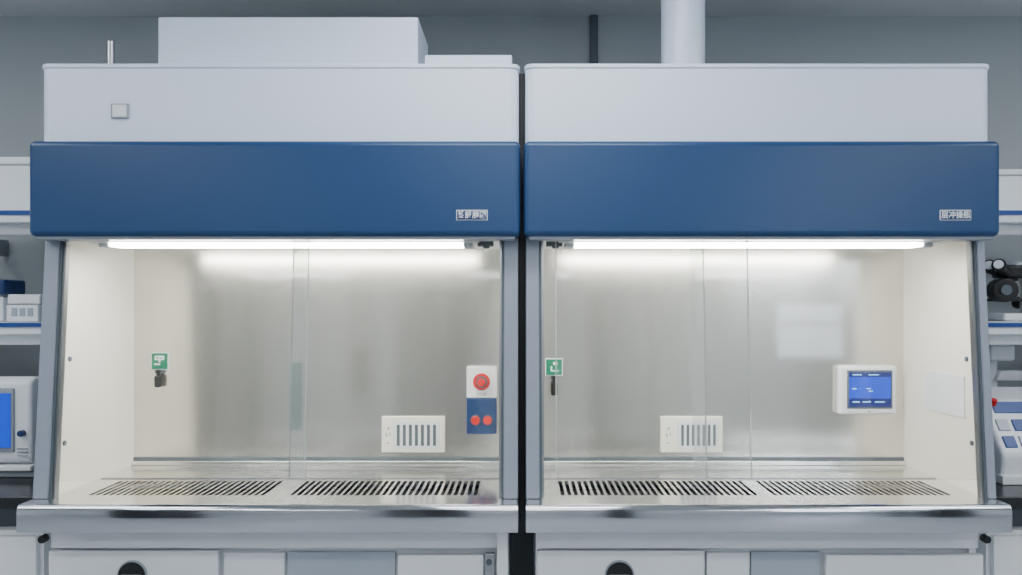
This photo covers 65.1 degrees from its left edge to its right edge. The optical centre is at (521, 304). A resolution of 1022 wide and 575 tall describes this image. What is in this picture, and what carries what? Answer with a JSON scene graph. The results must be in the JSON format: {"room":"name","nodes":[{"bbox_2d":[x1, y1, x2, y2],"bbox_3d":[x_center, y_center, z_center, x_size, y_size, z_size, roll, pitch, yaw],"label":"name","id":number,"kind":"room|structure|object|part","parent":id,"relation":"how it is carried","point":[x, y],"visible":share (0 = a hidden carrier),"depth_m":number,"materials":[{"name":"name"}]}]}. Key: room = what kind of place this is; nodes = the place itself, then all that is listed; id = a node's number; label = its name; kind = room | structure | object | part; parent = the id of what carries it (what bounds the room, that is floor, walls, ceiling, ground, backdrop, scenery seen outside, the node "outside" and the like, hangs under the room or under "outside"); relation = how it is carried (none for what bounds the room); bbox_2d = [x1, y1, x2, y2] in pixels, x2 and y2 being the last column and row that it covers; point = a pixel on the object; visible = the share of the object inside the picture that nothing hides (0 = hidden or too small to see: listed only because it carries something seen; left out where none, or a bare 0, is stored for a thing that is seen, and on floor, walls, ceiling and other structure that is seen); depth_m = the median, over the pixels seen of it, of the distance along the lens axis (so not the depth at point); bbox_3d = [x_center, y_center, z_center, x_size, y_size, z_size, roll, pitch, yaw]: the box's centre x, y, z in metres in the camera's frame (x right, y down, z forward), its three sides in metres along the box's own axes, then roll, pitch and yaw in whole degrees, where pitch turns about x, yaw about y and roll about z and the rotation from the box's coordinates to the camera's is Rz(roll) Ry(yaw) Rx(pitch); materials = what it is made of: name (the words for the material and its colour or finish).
{"room":"laboratory","nodes":[
{"label":"laboratory","id":0,"kind":"room"},
{"bbox_2d":[0,16,1021,574],"bbox_3d":[0.000,0.058,3.750,9.200,2.785,0.100,0,0,0],"label":"wall","id":1,"kind":"structure","parent":0,"point":[27,43],"depth_m":3.70,"materials":[{"name":"paint"}]},
{"bbox_2d":[0,210,32,255],"bbox_3d":[-2.400,-0.285,3.299,1.600,0.120,0.802,0,0,0],"label":"wall shelf","id":2,"kind":"object","parent":1,"relation":"attached to","point":[12,222],"visible":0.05,"depth_m":2.96,"materials":[{"name":"white plastic"}]},
{"bbox_2d":[0,157,29,209],"bbox_3d":[-2.080,-0.446,3.075,0.551,0.200,0.262,0,0,0],"label":"storage box","id":3,"kind":"object","parent":2,"relation":"on","point":[14,171],"visible":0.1,"depth_m":2.95,"materials":[{"name":"white plastic"}]},
{"bbox_3d":[-2.080,-0.532,3.075,0.551,0.028,0.262,0,0,0],"label":"lid","id":4,"kind":"part","parent":3,"relation":"part of","materials":[{"name":"white plastic"}]},
{"bbox_3d":[-2.400,-0.280,2.980,1.600,0.040,0.040,0,0,0],"label":"light rail","id":5,"kind":"part","parent":2,"relation":"part of","materials":[{"name":"grey metal"}]},
{"bbox_2d":[0,322,40,344],"bbox_3d":[-2.400,0.122,3.299,1.600,0.120,0.802,0,0,0],"label":"wall shelf","id":6,"kind":"object","parent":1,"relation":"attached to","point":[11,333],"visible":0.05,"depth_m":2.91,"materials":[{"name":"white plastic"}]},
{"bbox_2d":[0,279,24,321],"bbox_3d":[-1.952,-0.017,2.990,0.117,0.155,0.130,0,0,0],"label":"tip box","id":7,"kind":"object","parent":6,"relation":"on","point":[7,287],"visible":0.71,"depth_m":2.95,"materials":[{"name":"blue plastic"}]},
{"bbox_3d":[-1.952,-0.067,2.990,0.117,0.055,0.130,0,0,0],"label":"lid","id":8,"kind":"part","parent":7,"relation":"part of","materials":[{"name":"blue plastic"}]},
{"bbox_3d":[-2.400,0.127,2.980,1.600,0.040,0.040,0,0,0],"label":"light rail","id":9,"kind":"part","parent":6,"relation":"part of","materials":[{"name":"white metal"}]},
{"bbox_2d":[7,294,42,321],"bbox_3d":[-1.826,0.011,3.015,0.128,0.100,0.180,0,0,0],"label":"rack","id":10,"kind":"object","parent":6,"relation":"on","point":[15,313],"visible":0.72,"depth_m":2.93,"materials":[{"name":"white plastic"}]},
{"bbox_2d":[7,305,41,321],"bbox_3d":[-1.831,0.030,3.015,0.117,0.062,0.170,0,0,0],"label":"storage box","id":11,"kind":"object","parent":10,"relation":"on","point":[15,313],"depth_m":2.93,"materials":[{"name":"white plastic"}]},
{"bbox_3d":[-1.822,-0.021,3.015,0.121,0.036,0.180,0,0,0],"label":"lid","id":12,"kind":"part","parent":10,"relation":"part of","materials":[{"name":"white plastic"}]},
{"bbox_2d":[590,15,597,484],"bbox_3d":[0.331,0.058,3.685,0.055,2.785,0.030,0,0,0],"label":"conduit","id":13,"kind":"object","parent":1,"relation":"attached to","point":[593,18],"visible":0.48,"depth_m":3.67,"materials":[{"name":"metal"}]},
{"bbox_2d":[988,321,1021,344],"bbox_3d":[2.375,0.122,3.299,1.650,0.120,0.802,0,0,0],"label":"wall shelf","id":14,"kind":"object","parent":1,"relation":"attached to","point":[1000,332],"visible":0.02,"depth_m":2.91,"materials":[{"name":"white plastic"}]},
{"bbox_2d":[985,259,1021,320],"bbox_3d":[1.896,-0.057,3.095,0.248,0.236,0.211,0,0,0],"label":"microscope","id":15,"kind":"object","parent":14,"relation":"on","point":[1004,288],"visible":0.94,"depth_m":3.03,"materials":[{"name":"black plastic"}]},
{"bbox_3d":[1.980,-0.009,3.110,0.048,0.048,0.180,0,0,0],"label":"focus knob","id":16,"kind":"part","parent":15,"relation":"part of","materials":[{"name":"black plastic"}]},
{"bbox_3d":[1.947,-0.068,3.110,0.126,0.198,0.060,0,0,0],"label":"arm","id":17,"kind":"part","parent":15,"relation":"part of","materials":[{"name":"black plastic"}]},
{"bbox_3d":[2.375,0.127,2.980,1.650,0.040,0.040,0,0,0],"label":"light rail","id":18,"kind":"part","parent":14,"relation":"part of","materials":[{"name":"white metal"}]},
{"bbox_2d":[996,210,1021,235],"bbox_3d":[2.375,-0.285,3.299,1.650,0.120,0.802,0,0,0],"label":"wall shelf","id":19,"kind":"object","parent":1,"relation":"attached to","point":[1010,221],"visible":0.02,"depth_m":2.94,"materials":[{"name":"white plastic"}]},
{"bbox_3d":[2.375,-0.280,2.980,1.650,0.040,0.040,0,0,0],"label":"light rail","id":20,"kind":"part","parent":19,"relation":"part of","materials":[{"name":"grey metal"}]},
{"bbox_2d":[999,169,1021,209],"bbox_3d":[2.042,-0.423,3.075,0.629,0.155,0.262,0,0,0],"label":"storage box","id":21,"kind":"object","parent":19,"relation":"on","point":[1010,180],"visible":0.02,"depth_m":2.95,"materials":[{"name":"white plastic"}]},
{"bbox_3d":[2.042,-0.490,3.075,0.629,0.022,0.262,0,0,0],"label":"lid","id":22,"kind":"part","parent":21,"relation":"part of","materials":[{"name":"white plastic"}]},
{"bbox_2d":[0,0,1021,15],"bbox_3d":[0.000,-1.385,-1.150,9.200,0.100,10.100,0,0,0],"label":"ceiling","id":23,"kind":"structure","parent":0,"point":[7,7],"depth_m":3.59,"materials":[{"name":"paint"}]},
{"bbox_3d":[0.000,1.500,-1.150,9.200,0.100,10.100,0,0,0],"label":"floor","id":24,"kind":"structure","parent":0,"visible":0},
{"bbox_2d":[0,477,184,574],"bbox_3d":[-2.410,1.025,3.090,1.780,0.850,1.180,0,0,0],"label":"lab bench","id":25,"kind":"object","parent":24,"relation":"on","point":[20,553],"visible":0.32,"depth_m":2.54,"materials":[{"name":"white metal"}]},
{"bbox_2d":[0,477,33,508],"bbox_3d":[-2.410,0.620,3.090,1.780,0.040,1.180,0,0,0],"label":"countertop","id":26,"kind":"structure","parent":25,"relation":"on","point":[14,491],"depth_m":2.57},
{"bbox_2d":[0,376,38,476],"bbox_3d":[-2.015,0.425,2.946,0.650,0.350,0.388,0,0,0],"label":"instrument","id":27,"kind":"object","parent":25,"relation":"on","point":[18,394],"visible":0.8,"depth_m":2.77,"materials":[{"name":"grey plastic"}]},
{"bbox_3d":[-2.003,0.398,2.767,0.494,0.222,0.010,0,0,0],"label":"screen frame","id":28,"kind":"part","parent":27,"relation":"part of","materials":[{"name":"grey plastic"}]},
{"bbox_3d":[-1.728,0.443,2.762,0.022,0.022,0.020,0,0,0],"label":"knob","id":29,"kind":"part","parent":27,"relation":"part of","materials":[{"name":"blue plastic"}]},
{"bbox_3d":[-1.830,0.828,2.551,0.572,0.185,0.018,0,0,0],"label":"drawer","id":30,"kind":"part","parent":25,"relation":"part of","materials":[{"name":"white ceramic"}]},
{"bbox_3d":[-2.410,0.680,3.130,1.760,0.080,1.060,0,0,0],"label":"shadow rail","id":31,"kind":"part","parent":25,"relation":"part of","materials":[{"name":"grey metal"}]},
{"bbox_2d":[38,485,510,574],"bbox_3d":[-0.757,1.060,2.700,1.431,0.781,0.560,0,0,0],"label":"base cabinet","id":32,"kind":"object","parent":24,"relation":"on","point":[72,553],"visible":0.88,"depth_m":2.46,"materials":[{"name":"white metal"}]},
{"bbox_2d":[118,562,144,574],"bbox_3d":[-1.193,0.827,2.446,0.082,0.082,0.007,0,0,0],"label":"handle","id":33,"kind":"object","parent":32,"relation":"on","point":[124,568],"depth_m":2.44,"materials":[{"name":"black plastic"}]},
{"bbox_2d":[16,64,525,532],"bbox_3d":[-0.738,-0.037,2.671,1.499,1.411,0.669,0,0,0],"label":"cabinet","id":34,"kind":"object","parent":32,"relation":"on","point":[316,254],"depth_m":2.46,"materials":[{"name":"metal"}]},
{"bbox_3d":[-1.453,0.188,2.705,0.046,0.795,0.590,0,0,0],"label":"panel","id":35,"kind":"part","parent":34,"relation":"part of","materials":[{"name":"metal"}]},
{"bbox_2d":[107,40,114,63],"bbox_3d":[-1.336,-0.800,2.600,0.031,0.115,0.036,0,0,0],"label":"stub","id":36,"kind":"object","parent":34,"relation":"on","point":[110,43],"visible":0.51,"depth_m":2.59,"materials":[{"name":"metal"}]},
{"bbox_2d":[151,352,168,387],"bbox_3d":[-1.329,0.237,2.925,0.066,0.128,0.030,0,0,0],"label":"sign","id":37,"kind":"object","parent":34,"relation":"attached to","point":[159,360],"visible":1,"depth_m":2.93,"materials":[{"name":"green plastic"}]},
{"bbox_2d":[16,503,517,532],"bbox_3d":[-0.744,0.626,2.368,1.466,0.083,0.064,0,0,0],"label":"ledge","id":38,"kind":"object","parent":34,"relation":"on","point":[30,517],"depth_m":2.34,"materials":[{"name":"metal"}]},
{"bbox_2d":[22,465,516,503],"bbox_3d":[-0.744,0.590,2.646,1.460,0.010,0.588,0,0,0],"label":"work surface","id":39,"kind":"object","parent":34,"relation":"on","point":[85,491],"depth_m":2.61,"materials":[{"name":"metal"}]},
{"bbox_2d":[91,241,478,244],"bbox_3d":[-0.743,-0.200,2.562,1.215,0.008,0.115,0,0,0],"label":"light fixture","id":40,"kind":"object","parent":34,"relation":"on","point":[100,242],"depth_m":2.51,"materials":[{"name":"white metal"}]},
{"bbox_2d":[109,243,463,247],"bbox_3d":[-0.743,-0.191,2.558,1.115,0.013,0.085,0,0,0],"label":"diffuser","id":41,"kind":"object","parent":34,"relation":"attached to","point":[111,245],"depth_m":2.52,"materials":[{"name":"white plastic"}]},
{"bbox_2d":[158,17,427,63],"bbox_3d":[-0.760,-0.839,2.740,0.847,0.193,0.282,0,0,0],"label":"exhaust filter box","id":42,"kind":"object","parent":34,"relation":"on","point":[181,40],"visible":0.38,"depth_m":2.60,"materials":[{"name":"white metal"}]},
{"bbox_2d":[101,478,498,478],"bbox_3d":[-0.743,0.584,2.693,1.346,0.003,0.006,0,0,0],"label":"tray","id":43,"kind":"object","parent":34,"relation":"on","point":[101,478],"depth_m":2.69,"materials":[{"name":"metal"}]},
{"bbox_3d":[-0.743,0.577,2.928,1.366,0.016,0.025,0,0,0],"label":"skirting","id":44,"kind":"part","parent":34,"relation":"part of","materials":[{"name":"metal"}]},
{"bbox_3d":[-0.743,0.188,2.947,1.366,0.795,0.015,0,0,0],"label":"panel","id":45,"kind":"part","parent":34,"relation":"part of","materials":[{"name":"glass"}]},
{"bbox_3d":[-0.389,0.168,2.478,0.649,0.735,0.057,0,0,0],"label":"sash glass","id":46,"kind":"part","parent":34,"relation":"part of","materials":[{"name":"clear glass"}]},
{"bbox_2d":[382,416,444,451],"bbox_3d":[-0.399,0.474,2.931,0.232,0.132,0.018,0,0,0],"label":"vent plate","id":47,"kind":"object","parent":34,"relation":"attached to","point":[399,433],"visible":1,"depth_m":2.92,"materials":[{"name":"white plastic"}]},
{"bbox_3d":[-0.386,0.476,2.926,0.169,0.099,0.005,0,0,0],"label":"grille frame","id":48,"kind":"part","parent":47,"relation":"part of","materials":[{"name":"white plastic"}]},
{"bbox_2d":[425,55,511,63],"bbox_3d":[-0.174,-0.778,2.740,0.292,0.071,0.290,0,0,0],"label":"plate","id":49,"kind":"object","parent":34,"relation":"on","point":[429,59],"depth_m":2.60,"materials":[{"name":"white metal"}]},
{"bbox_3d":[-0.150,-0.269,2.398,0.094,0.032,0.002,0,0,0],"label":"label plate","id":50,"kind":"part","parent":34,"relation":"part of","materials":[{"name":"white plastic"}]},
{"bbox_3d":[-0.147,0.347,2.909,0.110,0.246,0.062,0,0,0],"label":"emergency stop panel","id":51,"kind":"part","parent":34,"relation":"part of","materials":[{"name":"white plastic"}]},
{"bbox_3d":[-0.147,0.281,2.925,0.110,0.114,0.030,0,0,0],"label":"plate","id":52,"kind":"part","parent":34,"relation":"part of","materials":[{"name":"white plastic"}]},
{"bbox_3d":[-0.147,0.405,2.925,0.110,0.132,0.030,0,0,0],"label":"plate","id":53,"kind":"part","parent":34,"relation":"part of","materials":[{"name":"blue plastic"}]},
{"bbox_2d":[478,241,493,248],"bbox_3d":[-0.115,-0.191,2.535,0.050,0.026,0.050,0,0,0],"label":"socket","id":54,"kind":"object","parent":34,"relation":"attached to","point":[485,244],"depth_m":2.52,"materials":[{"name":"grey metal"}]},
{"bbox_3d":[-0.034,0.188,2.705,0.044,0.795,0.590,0,0,0],"label":"panel","id":55,"kind":"part","parent":34,"relation":"part of","materials":[{"name":"metal"}]},
{"bbox_3d":[-0.744,0.708,2.465,1.404,0.078,0.020,0,0,0],"label":"rail","id":56,"kind":"part","parent":32,"relation":"part of","materials":[{"name":"grey metal"}]},
{"bbox_3d":[-0.744,1.020,2.487,1.404,0.701,0.006,0,0,0],"label":"frame","id":57,"kind":"part","parent":32,"relation":"part of","materials":[{"name":"grey metal"}]},
{"bbox_3d":[-0.059,1.060,2.440,0.034,0.781,0.040,0,0,0],"label":"leg","id":58,"kind":"part","parent":32,"relation":"part of","materials":[{"name":"grey metal"}]},
{"bbox_2d":[533,485,990,574],"bbox_3d":[0.735,1.060,2.705,1.385,0.781,0.550,0,0,0],"label":"base cabinet","id":59,"kind":"object","parent":24,"relation":"on","point":[553,553],"visible":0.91,"depth_m":2.46,"materials":[{"name":"white metal"}]},
{"bbox_2d":[606,562,632,574],"bbox_3d":[0.298,0.827,2.446,0.082,0.082,0.007,0,0,0],"label":"handle","id":60,"kind":"object","parent":59,"relation":"on","point":[612,568],"depth_m":2.44,"materials":[{"name":"black plastic"}]},
{"bbox_3d":[0.722,1.020,2.487,1.359,0.701,0.006,0,0,0],"label":"frame","id":61,"kind":"part","parent":59,"relation":"part of","materials":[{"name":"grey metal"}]},
{"bbox_3d":[0.722,0.708,2.465,1.359,0.078,0.020,0,0,0],"label":"rail","id":62,"kind":"part","parent":59,"relation":"part of","materials":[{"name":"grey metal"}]},
{"bbox_2d":[524,64,1011,532],"bbox_3d":[0.727,-0.037,2.671,1.443,1.411,0.669,0,0,0],"label":"cabinet","id":63,"kind":"object","parent":59,"relation":"on","point":[702,239],"depth_m":2.46,"materials":[{"name":"metal"}]},
{"bbox_3d":[0.033,0.188,2.705,0.041,0.795,0.590,0,0,0],"label":"panel","id":64,"kind":"part","parent":63,"relation":"part of","materials":[{"name":"metal"}]},
{"bbox_2d":[545,358,562,395],"bbox_3d":[0.118,0.263,2.925,0.066,0.136,0.030,0,0,0],"label":"sign","id":65,"kind":"object","parent":63,"relation":"attached to","point":[550,363],"visible":0.86,"depth_m":2.93,"materials":[{"name":"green plastic"}]},
{"bbox_2d":[546,241,561,248],"bbox_3d":[0.102,-0.191,2.535,0.050,0.026,0.050,0,0,0],"label":"socket","id":66,"kind":"object","parent":63,"relation":"attached to","point":[554,244],"depth_m":2.52,"materials":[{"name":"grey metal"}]},
{"bbox_2d":[661,0,704,63],"bbox_3d":[0.553,-1.039,2.750,0.160,0.592,0.160,0,0,0],"label":"ventilation duct","id":67,"kind":"object","parent":63,"relation":"on","point":[682,21],"visible":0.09,"depth_m":2.69,"materials":[{"name":"metal"}]},
{"bbox_2d":[660,416,722,451],"bbox_3d":[0.621,0.474,2.931,0.228,0.132,0.018,0,0,0],"label":"vent plate","id":68,"kind":"object","parent":63,"relation":"attached to","point":[677,433],"visible":1,"depth_m":2.93,"materials":[{"name":"white plastic"}]},
{"bbox_3d":[0.645,0.476,2.926,0.151,0.099,0.005,0,0,0],"label":"grille frame","id":69,"kind":"part","parent":68,"relation":"part of","materials":[{"name":"white plastic"}]},
{"bbox_3d":[0.730,0.188,2.947,1.345,0.795,0.015,0,0,0],"label":"panel","id":70,"kind":"part","parent":63,"relation":"part of","materials":[{"name":"glass"}]},
{"bbox_3d":[0.730,0.577,2.928,1.345,0.016,0.025,0,0,0],"label":"skirting","id":71,"kind":"part","parent":63,"relation":"part of","materials":[{"name":"metal"}]},
{"bbox_2d":[544,478,935,478],"bbox_3d":[0.730,0.584,2.693,1.325,0.003,0.006,0,0,0],"label":"tray","id":72,"kind":"object","parent":63,"relation":"on","point":[544,478],"depth_m":2.69,"materials":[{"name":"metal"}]},
{"bbox_2d":[574,243,922,247],"bbox_3d":[0.714,-0.191,2.558,1.097,0.013,0.085,0,0,0],"label":"diffuser","id":73,"kind":"object","parent":63,"relation":"attached to","point":[576,245],"depth_m":2.52,"materials":[{"name":"white plastic"}]},
{"bbox_3d":[0.403,0.168,2.469,0.596,0.735,0.057,0,0,0],"label":"sash glass","id":74,"kind":"part","parent":63,"relation":"part of","materials":[{"name":"clear glass"}]},
{"bbox_2d":[559,241,940,244],"bbox_3d":[0.714,-0.200,2.562,1.197,0.008,0.115,0,0,0],"label":"light fixture","id":75,"kind":"object","parent":63,"relation":"on","point":[560,242],"depth_m":2.51,"materials":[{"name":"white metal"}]},
{"bbox_2d":[527,465,1006,503],"bbox_3d":[0.722,0.590,2.646,1.415,0.010,0.588,0,0,0],"label":"tray","id":76,"kind":"object","parent":63,"relation":"on","point":[952,491],"depth_m":2.62,"materials":[{"name":"metal"}]},
{"bbox_2d":[526,503,1011,532],"bbox_3d":[0.722,0.626,2.368,1.421,0.083,0.064,0,0,0],"label":"ledge","id":77,"kind":"object","parent":63,"relation":"on","point":[540,517],"depth_m":2.34,"materials":[{"name":"metal"}]},
{"bbox_3d":[0.981,0.168,2.478,0.831,0.735,0.057,0,0,0],"label":"sash glass","id":78,"kind":"part","parent":63,"relation":"part of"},
{"bbox_3d":[1.258,0.310,2.920,0.211,0.178,0.040,0,0,0],"label":"touchscreen panel","id":79,"kind":"part","parent":63,"relation":"part of","materials":[{"name":"blue glass"}]},
{"bbox_3d":[1.299,-0.269,2.398,0.094,0.032,0.002,0,0,0],"label":"label plate","id":80,"kind":"part","parent":63,"relation":"part of","materials":[{"name":"silver metal"}]},
{"bbox_3d":[1.419,0.188,2.705,0.025,0.795,0.590,0,0,0],"label":"panel","id":81,"kind":"part","parent":63,"relation":"part of","materials":[{"name":"metal"}]},
{"bbox_2d":[848,482,1021,574],"bbox_3d":[2.388,1.025,3.090,1.825,0.850,1.180,0,0,0],"label":"lab bench","id":82,"kind":"object","parent":24,"relation":"on","point":[1002,555],"visible":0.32,"depth_m":2.54,"materials":[{"name":"white metal"}]},
{"bbox_3d":[2.388,0.680,3.130,1.805,0.080,1.060,0,0,0],"label":"shadow rail","id":83,"kind":"part","parent":82,"relation":"part of","materials":[{"name":"grey metal"}]},
{"bbox_2d":[989,345,1021,386],"bbox_3d":[1.908,0.378,3.220,0.190,0.445,0.200,0,0,0],"label":"dispenser","id":84,"kind":"object","parent":82,"relation":"on","point":[997,352],"visible":0.38,"depth_m":3.16,"materials":[{"name":"white plastic"}]},
{"bbox_3d":[1.929,0.280,3.190,0.108,0.040,0.060,0,0,0],"label":"arm","id":85,"kind":"part","parent":84,"relation":"part of","materials":[{"name":"white plastic"}]},
{"bbox_2d":[991,387,1021,484],"bbox_3d":[1.927,0.456,2.872,0.653,0.289,0.416,0,0,0],"label":"instrument","id":86,"kind":"object","parent":82,"relation":"on","point":[1006,401],"visible":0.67,"depth_m":2.72,"materials":[{"name":"white plastic"}]},
{"bbox_3d":[1.625,0.335,2.760,0.024,0.029,0.030,0,0,0],"label":"red knob","id":87,"kind":"part","parent":86,"relation":"part of","materials":[{"name":"plastic"}]},
{"bbox_3d":[1.792,0.828,2.551,0.587,0.185,0.018,0,0,0],"label":"drawer","id":88,"kind":"part","parent":82,"relation":"part of","materials":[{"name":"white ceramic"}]},
{"bbox_2d":[996,482,1021,508],"bbox_3d":[2.388,0.620,3.090,1.825,0.040,1.180,0,0,0],"label":"countertop","id":89,"kind":"structure","parent":82,"relation":"on","point":[1011,495],"depth_m":2.53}
]}

